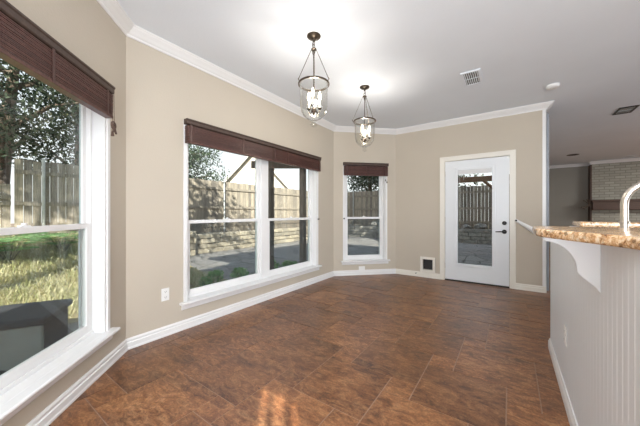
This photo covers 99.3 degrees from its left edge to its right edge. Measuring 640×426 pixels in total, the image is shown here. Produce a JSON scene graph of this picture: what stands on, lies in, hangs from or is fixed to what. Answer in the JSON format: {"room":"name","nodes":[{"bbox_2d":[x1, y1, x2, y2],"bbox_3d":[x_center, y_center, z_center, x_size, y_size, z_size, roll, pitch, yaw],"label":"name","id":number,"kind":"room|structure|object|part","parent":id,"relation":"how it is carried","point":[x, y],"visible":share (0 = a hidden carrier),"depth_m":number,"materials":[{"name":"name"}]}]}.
{"room":"dining room","nodes":[
{"label":"dining room","id":0,"kind":"room"},
{"bbox_2d":[1,0,125,425],"bbox_3d":[-1.572,-0.213,1.471,0.150,2.740,1.780,0,0,-10],"label":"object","id":1,"kind":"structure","parent":0,"point":[83,27],"depth_m":2.02,"materials":[{"name":"paint"}]},
{"bbox_2d":[0,103,120,425],"bbox_3d":[-1.540,0.017,1.466,0.212,1.890,1.270,0,0,-10],"label":"window","id":2,"kind":"structure","parent":1,"relation":"attached to","point":[22,384],"depth_m":1.95,"materials":[{"name":"white plastic"}]},
{"bbox_3d":[-1.585,0.466,1.458,0.025,0.783,1.046,0,0,-10],"label":"sash","id":3,"kind":"part","parent":2,"relation":"part of","materials":[{"name":"white plastic"}]},
{"bbox_3d":[-1.600,0.002,1.456,0.070,1.760,1.090,0,0,-10],"label":"frame","id":4,"kind":"part","parent":2,"relation":"part of","materials":[{"name":"white plastic"}]},
{"bbox_2d":[0,0,116,135],"bbox_3d":[-1.444,-0.746,1.459,0.075,0.371,1.153,0,0,-10],"label":"blind","id":5,"kind":"object","parent":2,"relation":"attached to","point":[24,45],"visible":1,"depth_m":1.44,"materials":[{"name":"brown wood"}]},
{"bbox_3d":[-1.452,-0.705,1.451,0.053,0.020,1.116,0,0,-10],"label":"rail","id":6,"kind":"part","parent":5,"relation":"part of","materials":[{"name":"brown wood"}]},
{"bbox_3d":[-1.540,0.922,1.466,0.212,0.080,1.270,0,0,-10],"label":"sill","id":7,"kind":"part","parent":2,"relation":"part of","materials":[{"name":"white wood"}]},
{"bbox_3d":[-1.634,0.474,1.450,0.010,0.764,1.046,0,0,-10],"label":"screen frame","id":8,"kind":"part","parent":2,"relation":"part of","materials":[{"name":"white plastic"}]},
{"bbox_3d":[-1.611,-0.377,1.454,0.023,0.973,1.046,0,0,-10],"label":"sash","id":9,"kind":"part","parent":2,"relation":"part of","materials":[{"name":"white plastic"}]},
{"bbox_3d":[-1.535,-0.023,1.467,0.102,1.810,1.190,0,0,-10],"label":"casing","id":10,"kind":"part","parent":2,"relation":"part of","materials":[{"name":"white wood"}]},
{"bbox_2d":[25,339,127,425],"bbox_3d":[-1.488,1.111,1.486,0.021,0.092,1.660,0,0,-10],"label":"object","id":11,"kind":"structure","parent":1,"relation":"attached to","point":[58,406],"depth_m":1.70,"materials":[{"name":"white wood"}]},
{"bbox_2d":[126,36,333,338],"bbox_3d":[-0.758,-0.213,3.694,0.150,2.740,3.417,0,0,35],"label":"wall","id":12,"kind":"structure","parent":0,"point":[162,90],"depth_m":2.59,"materials":[{"name":"paint"}]},
{"bbox_2d":[97,0,134,35],"bbox_3d":[-1.458,-1.540,1.491,0.082,0.085,1.660,0,0,-10],"label":"crown molding","id":13,"kind":"structure","parent":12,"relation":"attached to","point":[113,8],"depth_m":2.11,"materials":[{"name":"white wood"}]},
{"bbox_2d":[161,287,168,301],"bbox_3d":[-1.455,0.767,2.561,0.008,0.118,0.072,0,0,35],"label":"wall outlet","id":14,"kind":"object","parent":12,"relation":"attached to","point":[164,292],"visible":1,"depth_m":2.56,"materials":[{"name":"white plastic"}]},
{"bbox_2d":[127,271,333,349],"bbox_3d":[-0.688,1.111,3.645,0.021,0.092,3.297,0,0,35],"label":"baseboard","id":15,"kind":"structure","parent":12,"relation":"attached to","point":[141,339],"depth_m":2.95,"materials":[{"name":"white wood"}]},
{"bbox_2d":[127,25,335,131],"bbox_3d":[-0.663,-1.540,3.628,0.082,0.085,3.297,0,0,35],"label":"crown molding","id":16,"kind":"structure","parent":12,"relation":"attached to","point":[137,33],"depth_m":2.92,"materials":[{"name":"white wood"}]},
{"bbox_2d":[179,120,321,309],"bbox_3d":[-0.734,0.017,3.675,0.212,1.890,2.390,0,0,35],"label":"window","id":17,"kind":"structure","parent":12,"relation":"in","point":[263,276],"depth_m":3.63,"materials":[{"name":"white plastic"}]},
{"bbox_3d":[-1.101,0.466,3.231,0.025,0.783,1.016,0,0,35],"label":"sash","id":18,"kind":"part","parent":17,"relation":"part of","materials":[{"name":"white plastic"}]},
{"bbox_3d":[-0.734,0.922,3.675,0.212,0.080,2.390,0,0,35],"label":"sill","id":19,"kind":"part","parent":17,"relation":"part of","materials":[{"name":"white wood"}]},
{"bbox_3d":[-0.779,0.002,3.708,0.080,1.760,2.210,0,0,35],"label":"frame","id":20,"kind":"part","parent":17,"relation":"part of","materials":[{"name":"white plastic"}]},
{"bbox_2d":[184,118,321,171],"bbox_3d":[-0.659,-0.746,3.623,0.070,0.371,2.314,0,0,35],"label":"blind","id":21,"kind":"object","parent":17,"relation":"attached to","point":[197,133],"visible":1,"depth_m":3.25,"materials":[{"name":"brown wood"}]},
{"bbox_3d":[-0.665,-0.705,3.627,0.053,0.020,2.290,0,0,35],"label":"rail","id":22,"kind":"part","parent":21,"relation":"part of","materials":[{"name":"brown wood"}]},
{"bbox_3d":[-1.142,0.474,3.260,0.010,0.764,1.016,0,0,35],"label":"screen frame","id":23,"kind":"part","parent":17,"relation":"part of","materials":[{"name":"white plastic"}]},
{"bbox_3d":[-1.123,-0.377,3.246,0.023,0.973,1.016,0,0,35],"label":"sash","id":24,"kind":"part","parent":17,"relation":"part of","materials":[{"name":"white plastic"}]},
{"bbox_3d":[-0.442,0.466,4.173,0.025,0.783,1.016,0,0,35],"label":"sash","id":25,"kind":"part","parent":17,"relation":"part of","materials":[{"name":"white plastic"}]},
{"bbox_3d":[-0.482,0.474,4.202,0.010,0.764,1.016,0,0,35],"label":"screen frame","id":26,"kind":"part","parent":17,"relation":"part of","materials":[{"name":"white plastic"}]},
{"bbox_3d":[-0.463,-0.377,4.188,0.023,0.973,1.016,0,0,35],"label":"sash","id":27,"kind":"part","parent":17,"relation":"part of","materials":[{"name":"white plastic"}]},
{"bbox_2d":[49,247,569,425],"bbox_3d":[4.718,1.202,2.959,9.665,0.090,13.740,0,0,35],"label":"floor","id":28,"kind":"structure","parent":0,"point":[376,349],"depth_m":2.09,"materials":[{"name":"tile"}]},
{"bbox_2d":[542,226,639,425],"bbox_3d":[1.949,0.627,0.769,2.090,1.060,2.596,0,0,35],"label":"counter base","id":29,"kind":"object","parent":28,"relation":"on","point":[595,288],"visible":0.8,"depth_m":1.06,"materials":[{"name":"white wood"}]},
{"bbox_3d":[1.225,1.115,1.274,0.015,0.084,2.592,0,0,35],"label":"trim","id":30,"kind":"part","parent":29,"relation":"part of","materials":[{"name":"white wood"}]},
{"bbox_2d":[564,324,566,346],"bbox_3d":[1.510,0.752,1.677,0.008,0.118,0.072,0,0,35],"label":"wall outlet","id":31,"kind":"object","parent":29,"relation":"attached to","point":[565,327],"visible":1,"depth_m":1.65,"materials":[{"name":"white plastic"}]},
{"bbox_2d":[532,226,639,249],"bbox_3d":[0.840,0.080,0.724,0.375,0.034,1.290,0,0,35],"label":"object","id":32,"kind":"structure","parent":29,"relation":"on","point":[629,238],"depth_m":0.90,"materials":[{"name":"stone"}]},
{"bbox_2d":[572,221,639,227],"bbox_3d":[2.843,0.087,1.715,1.810,0.038,0.330,0,0,35],"label":"granite ledge","id":33,"kind":"object","parent":29,"relation":"on","point":[576,223],"visible":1,"depth_m":2.04,"materials":[{"name":"beige stone"}]},
{"bbox_3d":[1.553,0.722,0.988,0.608,0.870,2.400,0,0,35],"label":"base cabinet","id":34,"kind":"object","parent":28,"relation":"on","visible":0},
{"bbox_3d":[1.547,0.267,0.995,0.588,0.039,2.405,0,0,35],"label":"countertop","id":35,"kind":"structure","parent":34,"relation":"on","visible":0},
{"bbox_2d":[618,182,639,227],"bbox_3d":[1.548,0.043,1.260,0.262,0.408,0.104,0,0,35],"label":"kitchen faucet","id":36,"kind":"object","parent":35,"relation":"on","point":[624,221],"visible":0.45,"depth_m":1.29,"materials":[{"name":"silver metal"}]},
{"bbox_2d":[334,132,395,270],"bbox_3d":[0.838,-0.213,5.182,1.343,2.740,0.150,0,0,-10],"label":"wall","id":37,"kind":"structure","parent":0,"point":[382,149],"depth_m":5.11,"materials":[{"name":"paint"}]},
{"bbox_2d":[334,126,395,134],"bbox_3d":[0.858,-1.540,5.068,1.223,0.085,0.082,0,0,-10],"label":"crown molding","id":38,"kind":"structure","parent":37,"relation":"attached to","point":[338,128],"depth_m":5.06,"materials":[{"name":"white paint"}]},
{"bbox_2d":[334,269,395,275],"bbox_3d":[0.853,1.111,5.098,1.223,0.092,0.021,0,0,-10],"label":"baseboard","id":39,"kind":"structure","parent":37,"relation":"attached to","point":[372,271],"depth_m":5.09,"materials":[{"name":"white wood"}]},
{"bbox_2d":[341,165,389,264],"bbox_3d":[0.844,0.017,5.151,0.950,1.890,0.212,0,0,-10],"label":"window","id":40,"kind":"structure","parent":37,"relation":"in","point":[381,258],"depth_m":5.17,"materials":[{"name":"white plastic"}]},
{"bbox_3d":[0.831,-0.377,5.223,0.726,0.973,0.023,0,0,-10],"label":"sash","id":41,"kind":"part","parent":40,"relation":"part of","materials":[{"name":"white plastic"}]},
{"bbox_3d":[0.836,0.466,5.197,0.726,0.783,0.025,0,0,-10],"label":"sash","id":42,"kind":"part","parent":40,"relation":"part of","materials":[{"name":"white plastic"}]},
{"bbox_3d":[0.833,0.002,5.211,0.770,1.760,0.070,0,0,-10],"label":"frame","id":43,"kind":"part","parent":40,"relation":"part of","materials":[{"name":"white plastic"}]},
{"bbox_3d":[0.844,0.922,5.151,0.950,0.080,0.212,0,0,-10],"label":"sill","id":44,"kind":"part","parent":40,"relation":"part of","materials":[{"name":"white wood"}]},
{"bbox_2d":[343,162,388,182],"bbox_3d":[0.860,-0.746,5.061,0.874,0.371,0.070,0,0,-10],"label":"blind","id":45,"kind":"object","parent":40,"relation":"attached to","point":[351,168],"visible":1,"depth_m":5.04,"materials":[{"name":"brown wood"}]},
{"bbox_3d":[0.858,-0.705,5.069,0.850,0.020,0.053,0,0,-10],"label":"rail","id":46,"kind":"part","parent":45,"relation":"part of","materials":[{"name":"brown wood"}]},
{"bbox_2d":[117,0,639,165],"bbox_3d":[4.718,-1.658,2.959,9.965,0.150,14.040,0,0,35],"label":"ceiling","id":47,"kind":"structure","parent":0,"point":[412,55],"depth_m":2.68,"materials":[{"name":"paint"}]},
{"bbox_2d":[298,31,329,126],"bbox_3d":[-0.056,-1.175,2.424,0.294,0.816,0.291,0,0,-43],"label":"pendant lamp","id":48,"kind":"object","parent":47,"relation":"hanging from","point":[313,36],"visible":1,"depth_m":2.42,"materials":[{"name":"clear glass"}]},
{"bbox_3d":[-0.055,-1.155,2.432,0.047,0.577,0.048,0,0,-43],"label":"stem","id":49,"kind":"part","parent":48,"relation":"part of","materials":[{"name":"brown metal"}]},
{"bbox_2d":[299,83,327,120],"bbox_3d":[-0.055,-0.996,2.432,0.260,0.334,0.260,0,0,-43],"label":"shade","id":50,"kind":"object","parent":48,"relation":"on","point":[313,110],"depth_m":2.44,"materials":[{"name":"clear glass"}]},
{"bbox_3d":[-0.056,-1.316,2.516,0.014,0.299,0.131,0,0,0],"label":"chain","id":51,"kind":"part","parent":48,"relation":"part of","materials":[{"name":"brown metal"}]},
{"bbox_2d":[352,85,375,146],"bbox_3d":[0.568,-1.175,3.415,0.291,0.816,0.294,0,0,-43],"label":"pendant lamp","id":52,"kind":"object","parent":47,"relation":"hanging from","point":[363,87],"visible":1,"depth_m":3.40,"materials":[{"name":"clear glass"}]},
{"bbox_3d":[0.561,-1.155,3.416,0.048,0.577,0.047,0,0,-43],"label":"stem","id":53,"kind":"part","parent":52,"relation":"part of","materials":[{"name":"brown metal"}]},
{"bbox_2d":[460,68,482,86],"bbox_3d":[1.779,-1.577,3.186,0.200,0.012,0.380,0,0,35],"label":"ceiling vent","id":54,"kind":"object","parent":47,"relation":"in","point":[473,77],"visible":1,"depth_m":3.17,"materials":[{"name":"metal"}]},
{"bbox_2d":[546,83,559,89],"bbox_3d":[2.882,-1.562,3.366,0.136,0.040,0.136,0,0,35],"label":"smoke detector","id":55,"kind":"object","parent":47,"relation":"attached to","point":[552,86],"visible":1,"depth_m":3.34,"materials":[{"name":"white plastic"}]},
{"bbox_2d":[612,105,639,114],"bbox_3d":[4.688,-1.577,4.176,0.210,0.012,0.350,0,0,35],"label":"ceiling vent","id":56,"kind":"object","parent":47,"relation":"in","point":[629,109],"visible":1,"depth_m":4.17,"materials":[{"name":"black metal"}]},
{"bbox_2d":[396,110,541,285],"bbox_3d":[2.383,-0.213,4.655,2.283,2.740,0.150,0,0,35],"label":"wall","id":57,"kind":"structure","parent":0,"point":[418,153],"depth_m":4.65,"materials":[{"name":"paint"}]},
{"bbox_2d":[396,269,439,278],"bbox_3d":[1.772,1.111,4.979,0.791,0.092,0.021,0,0,35],"label":"baseboard","id":58,"kind":"structure","parent":57,"relation":"attached to","point":[398,271],"depth_m":4.96,"materials":[{"name":"white wood"}]},
{"bbox_2d":[420,256,434,272],"bbox_3d":[1.935,0.924,4.882,0.256,0.271,0.052,0,0,35],"label":"flap","id":59,"kind":"object","parent":57,"relation":"attached to","point":[425,262],"visible":1,"depth_m":4.89,"materials":[{"name":"black metal"}]},
{"bbox_2d":[396,101,553,134],"bbox_3d":[2.374,-1.540,4.520,2.305,0.085,0.082,0,0,35],"label":"crown molding","id":60,"kind":"structure","parent":57,"relation":"attached to","point":[539,106],"depth_m":4.38,"materials":[{"name":"white wood"}]},
{"bbox_2d":[458,168,491,174],"bbox_3d":[2.541,-0.603,4.476,0.488,0.220,0.019,0,0,35],"label":"mini blind","id":61,"kind":"object","parent":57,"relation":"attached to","point":[461,171],"depth_m":4.47,"materials":[{"name":"white plastic"}]},
{"bbox_2d":[440,149,515,288],"bbox_3d":[2.569,0.096,4.490,1.076,2.123,0.187,0,0,35],"label":"door","id":62,"kind":"structure","parent":57,"relation":"in","point":[496,163],"depth_m":4.35,"materials":[{"name":"white wood"}]},
{"bbox_3d":[2.544,0.070,4.481,0.582,1.655,0.058,0,0,35],"label":"glass frame","id":63,"kind":"part","parent":62,"relation":"part of","materials":[{"name":"clear glass"}]},
{"bbox_2d":[514,219,533,233],"bbox_3d":[3.054,0.196,4.042,0.278,0.218,0.085,0,0,35],"label":"wall rail","id":64,"kind":"object","parent":57,"relation":"attached to","point":[524,225],"visible":0.92,"depth_m":4.02,"materials":[{"name":"white metal"}]},
{"bbox_2d":[516,283,545,292],"bbox_3d":[3.123,1.111,4.033,0.356,0.092,0.021,0,0,35],"label":"baseboard","id":65,"kind":"structure","parent":57,"relation":"attached to","point":[519,286],"depth_m":4.03,"materials":[{"name":"white wood"}]},
{"bbox_2d":[542,109,546,292],"bbox_3d":[3.300,-0.171,4.009,0.046,2.655,0.156,0,0,35],"label":"trim","id":66,"kind":"structure","parent":57,"relation":"attached to","point":[544,112],"depth_m":3.94,"materials":[{"name":"white wood"}]},
{"bbox_2d":[547,113,548,290],"bbox_3d":[3.389,-0.163,4.060,0.045,2.640,0.030,0,0,35],"label":"trim","id":67,"kind":"structure","parent":57,"relation":"attached to","point":[547,113],"depth_m":4.04,"materials":[{"name":"white wood"}]},
{"bbox_2d":[549,166,587,246],"bbox_3d":[9.903,-0.213,7.806,6.730,2.740,0.150,0,0,35],"label":"wall","id":68,"kind":"structure","parent":0,"point":[568,187],"depth_m":8.95,"materials":[{"name":"paint"}]},
{"bbox_2d":[549,163,588,168],"bbox_3d":[7.908,-1.540,9.062,1.720,0.085,0.082,0,0,35],"label":"crown molding","id":69,"kind":"structure","parent":68,"relation":"attached to","point":[581,164],"depth_m":8.88,"materials":[{"name":"white wood"}]},
{"bbox_2d":[592,161,639,221],"bbox_3d":[10.508,-0.213,7.109,4.940,2.740,0.300,0,0,35],"label":"brick wall","id":70,"kind":"structure","parent":0,"point":[609,180],"depth_m":8.14,"materials":[{"name":"beige brick"}]},
{"bbox_2d":[588,165,591,220],"bbox_3d":[8.467,-0.168,8.531,0.035,2.650,0.310,0,0,35],"label":"trim","id":71,"kind":"structure","parent":70,"relation":"attached to","point":[589,166],"depth_m":8.51,"materials":[{"name":"brown wood"}]},
{"bbox_2d":[589,158,639,164],"bbox_3d":[10.349,-1.540,6.987,4.940,0.085,0.082,0,0,35],"label":"crown molding","id":72,"kind":"structure","parent":70,"relation":"attached to","point":[629,159],"depth_m":8.09,"materials":[{"name":"white wood"}]},
{"bbox_2d":[591,199,639,209],"bbox_3d":[9.765,-0.245,7.286,3.620,0.305,0.260,0,0,35],"label":"mantel shelf","id":73,"kind":"object","parent":70,"relation":"attached to","point":[610,204],"visible":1,"depth_m":8.00,"materials":[{"name":"brown wood"}]},
{"bbox_2d":[581,199,590,208],"bbox_3d":[8.228,-0.270,8.341,0.348,0.326,0.130,0,0,35],"label":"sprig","id":74,"kind":"object","parent":73,"relation":"hanging from","point":[584,207],"visible":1,"depth_m":8.35,"materials":[{"name":"green plant"}]},
{"label":"outside","id":75,"kind":"structure","parent":0,"visible":0},
{"bbox_2d":[0,232,227,323],"bbox_3d":[-6.373,0.868,2.753,5.400,0.779,9.200,0,0,35],"label":"grass bank","id":76,"kind":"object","parent":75,"point":[74,318],"visible":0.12,"depth_m":4.35,"materials":[{"name":"green plant"}]},
{"bbox_2d":[0,184,10,236],"bbox_3d":[-9.059,0.074,2.681,0.122,1.525,8.000,0,0,35],"label":"wooden fence","id":77,"kind":"object","parent":76,"relation":"on","point":[5,189],"visible":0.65,"depth_m":5.92,"materials":[{"name":"brown wood"}]},
{"bbox_3d":[-9.078,-0.343,2.694,0.038,0.090,8.000,0,0,35],"label":"rail","id":78,"kind":"part","parent":77,"relation":"part of","materials":[{"name":"brown wood"}]},
{"bbox_3d":[-9.078,-0.213,2.694,0.038,0.090,8.000,0,0,35],"label":"rail","id":79,"kind":"part","parent":77,"relation":"part of","materials":[{"name":"brown wood"}]},
{"bbox_2d":[0,233,72,263],"bbox_3d":[-5.204,0.627,4.530,1.646,0.502,1.821,0,0,-37],"label":"fern","id":80,"kind":"object","parent":76,"relation":"on","point":[28,239],"visible":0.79,"depth_m":4.58,"materials":[{"name":"green plant"}]},
{"bbox_2d":[5,231,77,252],"bbox_3d":[-5.101,0.607,5.419,1.355,0.437,1.480,0,0,-35],"label":"fern","id":81,"kind":"object","parent":76,"relation":"on","point":[74,232],"visible":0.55,"depth_m":5.23,"materials":[{"name":"green plant"}]},
{"bbox_2d":[198,276,212,285],"bbox_3d":[-1.972,1.185,4.680,0.249,0.209,0.250,0,0,-11],"label":"plant","id":82,"kind":"object","parent":76,"relation":"on","point":[205,280],"visible":0.8,"depth_m":4.64,"materials":[{"name":"green plant"}]},
{"bbox_2d":[207,268,223,281],"bbox_3d":[-1.913,1.153,5.040,0.340,0.273,0.335,0,0,2],"label":"plant","id":83,"kind":"object","parent":76,"relation":"on","point":[215,273],"visible":0.85,"depth_m":4.96,"materials":[{"name":"green plant"}]},
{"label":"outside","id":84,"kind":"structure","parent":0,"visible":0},
{"bbox_3d":[-5.324,1.652,9.832,100.000,0.250,110.000,0,0,35],"label":"ground","id":85,"kind":"structure","parent":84,"visible":0},
{"bbox_2d":[0,59,78,183],"bbox_3d":[-8.436,-3.201,7.458,6.287,8.751,7.567,0,0,-31],"label":"tree","id":86,"kind":"object","parent":85,"relation":"on","point":[9,109],"visible":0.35,"depth_m":7.03,"materials":[{"name":"green plant"}]},
{"bbox_2d":[0,60,78,223],"bbox_3d":[-8.971,-2.493,10.290,6.594,7.300,5.560,0,0,26],"label":"tree","id":87,"kind":"object","parent":85,"relation":"on","point":[76,161],"visible":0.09,"depth_m":9.54,"materials":[{"name":"green plant"}]},
{"bbox_2d":[188,144,230,181],"bbox_3d":[-6.437,-1.255,12.620,4.498,4.824,4.646,0,0,-4],"label":"tree","id":88,"kind":"object","parent":85,"relation":"on","point":[198,155],"visible":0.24,"depth_m":12.30,"materials":[{"name":"green plant"}]},
{"bbox_2d":[225,156,291,188],"bbox_3d":[-4.910,-1.658,25.190,7.000,6.370,10.440,0,0,-1],"label":"house","id":89,"kind":"structure","parent":85,"relation":"on","point":[242,173],"depth_m":20.40,"materials":[{"name":"white paint"}]},
{"bbox_2d":[347,175,378,191],"bbox_3d":[3.114,-1.912,17.115,5.430,6.148,5.778,0,0,-36],"label":"tree","id":90,"kind":"object","parent":85,"relation":"on","point":[368,181],"visible":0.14,"depth_m":16.68,"materials":[{"name":"green plant"}]},
{"bbox_2d":[458,173,483,187],"bbox_3d":[6.197,-2.385,16.902,6.408,7.084,5.833,0,0,12],"label":"tree","id":91,"kind":"object","parent":85,"relation":"on","point":[459,176],"visible":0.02,"depth_m":14.81,"materials":[{"name":"green plant"}]},
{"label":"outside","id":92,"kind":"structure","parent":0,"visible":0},
{"bbox_2d":[68,236,509,334],"bbox_3d":[2.826,1.377,1.073,20.600,0.200,23.000,0,0,35],"label":"patio","id":93,"kind":"structure","parent":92,"point":[468,253],"depth_m":8.17,"materials":[{"name":"grey concrete"}]},
{"bbox_2d":[0,298,72,370],"bbox_3d":[-2.828,1.069,2.302,0.970,0.415,0.570,0,0,-25],"label":"utility box","id":94,"kind":"object","parent":93,"relation":"on","point":[26,329],"visible":0.77,"depth_m":2.25,"materials":[{"name":"grey metal"}]},
{"bbox_3d":[-2.828,0.894,2.302,0.970,0.065,0.570,0,0,-25],"label":"lid","id":95,"kind":"part","parent":94,"relation":"part of","materials":[{"name":"grey plastic"}]},
{"bbox_3d":[-2.410,1.097,2.491,0.007,0.320,0.460,0,0,-25],"label":"dark panel","id":96,"kind":"part","parent":94,"relation":"part of","materials":[{"name":"grey metal"}]},
{"bbox_2d":[190,231,196,255],"bbox_3d":[-4.033,0.908,8.075,0.553,0.731,0.500,0,0,35],"label":"stone pier","id":97,"kind":"structure","parent":93,"relation":"on","point":[193,240],"depth_m":8.07,"materials":[{"name":"stone"}]},
{"bbox_2d":[228,267,248,277],"bbox_3d":[-1.550,1.158,5.209,0.355,0.265,0.386,0,0,3],"label":"plant","id":98,"kind":"object","parent":93,"relation":"on","point":[240,271],"visible":0.92,"depth_m":5.15,"materials":[{"name":"green plant"}]},
{"bbox_2d":[194,227,307,253],"bbox_3d":[-1.401,0.967,12.027,0.336,0.612,8.899,0,0,35],"label":"wall","id":99,"kind":"structure","parent":93,"relation":"on","point":[220,241],"depth_m":9.57,"materials":[{"name":"stone"}]},
{"bbox_2d":[274,259,279,268],"bbox_3d":[-1.104,1.135,5.830,0.514,0.309,0.472,0,0,-18],"label":"plant","id":100,"kind":"object","parent":93,"relation":"on","point":[276,264],"visible":0.16,"depth_m":5.80,"materials":[{"name":"green plant"}]},
{"bbox_2d":[251,161,305,269],"bbox_3d":[-0.637,0.147,5.169,1.300,2.260,0.196,0,0,1],"label":"pergola","id":101,"kind":"object","parent":93,"relation":"on","point":[302,172],"visible":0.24,"depth_m":5.16,"materials":[{"name":"wood"}]},
{"bbox_3d":[-0.946,0.147,5.204,0.100,2.260,0.100,0,0,35],"label":"post","id":102,"kind":"part","parent":101,"relation":"part of","materials":[{"name":"wood"}]},
{"bbox_3d":[-0.328,0.147,5.198,0.100,2.260,0.100,0,0,35],"label":"post","id":103,"kind":"part","parent":101,"relation":"part of","materials":[{"name":"wood"}]},
{"bbox_2d":[281,260,296,266],"bbox_3d":[-0.687,1.175,6.177,0.375,0.230,0.381,0,0,20],"label":"plant","id":104,"kind":"object","parent":93,"relation":"on","point":[284,264],"visible":0.58,"depth_m":6.15,"materials":[{"name":"green plant"}]},
{"bbox_2d":[348,225,509,244],"bbox_3d":[4.350,0.978,12.941,8.001,0.591,0.336,0,0,35],"label":"wall","id":105,"kind":"structure","parent":93,"relation":"on","point":[353,231],"depth_m":11.61,"materials":[{"name":"beige stone"}]},
{"bbox_2d":[458,174,509,188],"bbox_3d":[5.027,-0.048,10.885,4.350,2.650,0.140,0,0,35],"label":"pergola","id":106,"kind":"object","parent":93,"relation":"on","point":[484,179],"visible":0.16,"depth_m":10.18,"materials":[{"name":"brown wood"}]},
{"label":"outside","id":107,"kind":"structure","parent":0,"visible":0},
{"bbox_2d":[196,225,491,243],"bbox_3d":[1.349,0.997,9.859,9.500,0.560,11.300,0,0,35],"label":"planting bed","id":108,"kind":"object","parent":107,"point":[351,225],"depth_m":11.82,"materials":[{"name":"grey stone"}]},
{"bbox_2d":[14,159,307,236],"bbox_3d":[-2.965,-0.215,11.385,0.122,2.105,13.150,0,0,35],"label":"wooden fence","id":109,"kind":"object","parent":108,"relation":"on","point":[207,199],"visible":0.33,"depth_m":9.28,"materials":[{"name":"brown wood"}]},
{"bbox_3d":[-6.455,-0.215,6.351,0.065,2.105,0.068,0,0,35],"label":"post","id":110,"kind":"part","parent":109,"relation":"part of","materials":[{"name":"grey wood"}]},
{"bbox_3d":[-2.983,-0.923,11.397,0.038,0.090,13.150,0,0,35],"label":"rail","id":111,"kind":"part","parent":109,"relation":"part of","materials":[{"name":"brown wood"}]},
{"bbox_3d":[-2.983,-0.213,11.397,0.038,0.090,13.150,0,0,35],"label":"rail","id":112,"kind":"part","parent":109,"relation":"part of","materials":[{"name":"brown wood"}]},
{"bbox_3d":[-2.983,0.457,11.397,0.038,0.090,13.150,0,0,35],"label":"rail","id":113,"kind":"part","parent":109,"relation":"part of","materials":[{"name":"brown wood"}]},
{"bbox_3d":[-3.644,-0.215,10.365,0.065,2.105,0.068,0,0,35],"label":"post","id":114,"kind":"part","parent":109,"relation":"part of","materials":[{"name":"white wood"}]},
{"bbox_2d":[371,222,378,225],"bbox_3d":[2.941,0.599,14.477,0.493,0.299,0.376,0,0,35],"label":"rock","id":115,"kind":"object","parent":108,"relation":"on","point":[372,223],"visible":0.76,"depth_m":14.33,"materials":[{"name":"grey stone"}]},
{"bbox_2d":[347,184,509,229],"bbox_3d":[4.587,-0.235,14.134,9.200,2.145,0.122,0,0,35],"label":"wooden fence","id":116,"kind":"object","parent":108,"relation":"on","point":[361,203],"visible":0.27,"depth_m":12.73,"materials":[{"name":"brown wood"}]},
{"bbox_3d":[1.949,-0.235,15.946,0.068,2.145,0.065,0,0,35],"label":"post","id":117,"kind":"part","parent":116,"relation":"part of","materials":[{"name":"white wood"}]},
{"bbox_3d":[4.599,-0.963,14.152,9.200,0.090,0.038,0,0,35],"label":"rail","id":118,"kind":"part","parent":116,"relation":"part of","materials":[{"name":"brown wood"}]},
{"bbox_3d":[4.599,-0.213,14.152,9.200,0.090,0.038,0,0,35],"label":"rail","id":119,"kind":"part","parent":116,"relation":"part of","materials":[{"name":"brown wood"}]},
{"bbox_3d":[4.599,0.457,14.152,9.200,0.090,0.038,0,0,35],"label":"rail","id":120,"kind":"part","parent":116,"relation":"part of","materials":[{"name":"brown wood"}]},
{"bbox_2d":[461,224,471,228],"bbox_3d":[6.460,0.611,12.014,0.334,0.251,0.354,0,0,-23],"label":"rock","id":121,"kind":"object","parent":108,"relation":"on","point":[465,226],"visible":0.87,"depth_m":11.91,"materials":[{"name":"grey stone"}]},
{"bbox_2d":[473,223,486,229],"bbox_3d":[6.950,0.594,11.726,0.397,0.289,0.478,0,0,-29],"label":"rock","id":122,"kind":"object","parent":108,"relation":"on","point":[479,225],"visible":0.85,"depth_m":11.62,"materials":[{"name":"grey stone"}]}
]}

